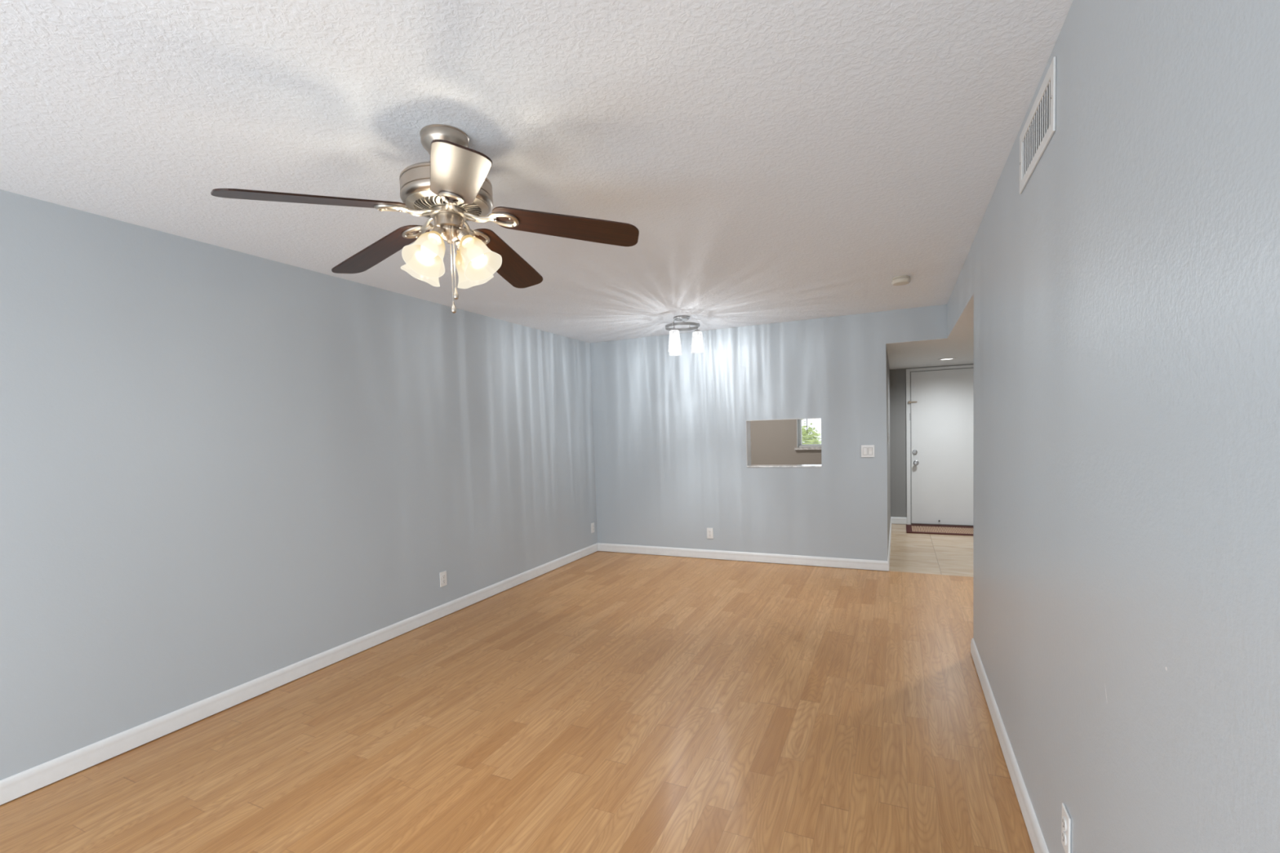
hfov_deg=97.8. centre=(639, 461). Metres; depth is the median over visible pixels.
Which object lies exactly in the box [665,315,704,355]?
ceiling light
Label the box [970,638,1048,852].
baseboard
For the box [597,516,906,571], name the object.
baseboard
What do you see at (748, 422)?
pass-through
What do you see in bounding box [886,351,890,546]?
wall
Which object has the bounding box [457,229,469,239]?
socket
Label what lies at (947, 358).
recessed light
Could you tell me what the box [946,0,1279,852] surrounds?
wall
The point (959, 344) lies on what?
ceiling
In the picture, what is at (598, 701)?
floor
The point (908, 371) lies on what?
trim
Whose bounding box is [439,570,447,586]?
wall outlet
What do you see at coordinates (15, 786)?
baseboard
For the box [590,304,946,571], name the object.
wall
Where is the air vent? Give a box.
[1019,56,1056,194]
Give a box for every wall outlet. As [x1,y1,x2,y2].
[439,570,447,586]
[591,522,594,533]
[706,528,713,538]
[1061,803,1071,852]
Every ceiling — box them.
[0,0,1073,342]
[885,293,973,369]
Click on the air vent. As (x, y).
(1032, 148)
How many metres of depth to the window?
8.28 m
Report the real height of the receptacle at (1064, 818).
0.029 m
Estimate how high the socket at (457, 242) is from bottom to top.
0.058 m
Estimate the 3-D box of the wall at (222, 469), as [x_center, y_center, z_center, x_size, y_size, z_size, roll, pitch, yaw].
[-1.527,-0.022,4.555,0.120,2.440,10.180,0,3,25]
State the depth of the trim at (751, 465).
5.70 m
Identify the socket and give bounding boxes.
[431,226,444,236]
[454,240,460,250]
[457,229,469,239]
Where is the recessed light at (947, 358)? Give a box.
[937,357,955,359]
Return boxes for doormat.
[906,524,973,536]
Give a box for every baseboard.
[0,542,598,805]
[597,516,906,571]
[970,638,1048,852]
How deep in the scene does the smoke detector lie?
3.96 m
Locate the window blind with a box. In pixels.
[798,418,821,447]
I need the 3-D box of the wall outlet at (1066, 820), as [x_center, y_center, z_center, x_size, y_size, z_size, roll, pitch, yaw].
[1.135,0.985,1.489,0.009,0.115,0.070,0,3,25]
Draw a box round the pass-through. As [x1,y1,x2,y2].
[746,417,821,466]
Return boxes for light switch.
[861,444,874,457]
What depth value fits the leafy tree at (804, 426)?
25.16 m
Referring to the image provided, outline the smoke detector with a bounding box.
[891,275,910,285]
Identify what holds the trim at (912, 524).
attached to the wall at (897, 376)
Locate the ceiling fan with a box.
[210,124,639,313]
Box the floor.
[0,524,1034,852]
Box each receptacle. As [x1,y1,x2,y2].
[1062,816,1066,831]
[1062,830,1066,845]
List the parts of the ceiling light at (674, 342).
lamp shade, lamp shade, lamp shade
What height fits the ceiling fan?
0.616 m
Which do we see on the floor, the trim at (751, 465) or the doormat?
the doormat
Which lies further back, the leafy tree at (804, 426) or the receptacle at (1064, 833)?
the leafy tree at (804, 426)
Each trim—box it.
[746,464,822,466]
[906,364,973,524]
[911,524,973,527]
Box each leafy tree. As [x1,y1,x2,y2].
[801,418,821,444]
[801,426,821,444]
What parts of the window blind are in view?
rail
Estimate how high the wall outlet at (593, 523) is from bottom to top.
0.115 m
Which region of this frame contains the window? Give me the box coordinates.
[794,418,821,449]
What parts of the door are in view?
knob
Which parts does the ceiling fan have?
blade, blade, lamp shade, lamp shade, vented plate, pull chain, pull chain, blade, lamp shade, lamp shade, blade, blade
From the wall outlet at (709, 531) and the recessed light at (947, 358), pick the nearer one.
the wall outlet at (709, 531)
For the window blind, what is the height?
0.949 m
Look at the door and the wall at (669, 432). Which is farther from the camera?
the door
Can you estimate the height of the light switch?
0.115 m
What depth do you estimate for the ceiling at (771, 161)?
1.90 m
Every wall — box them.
[0,189,597,780]
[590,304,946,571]
[750,364,973,524]
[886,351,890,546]
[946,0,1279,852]
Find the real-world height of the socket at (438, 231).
0.058 m
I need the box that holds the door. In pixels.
[908,367,973,525]
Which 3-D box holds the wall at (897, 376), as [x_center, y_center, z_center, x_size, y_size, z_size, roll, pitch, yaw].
[2.979,-0.355,8.047,5.136,2.440,0.160,0,3,25]
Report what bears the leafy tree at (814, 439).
on the ground
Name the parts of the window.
sill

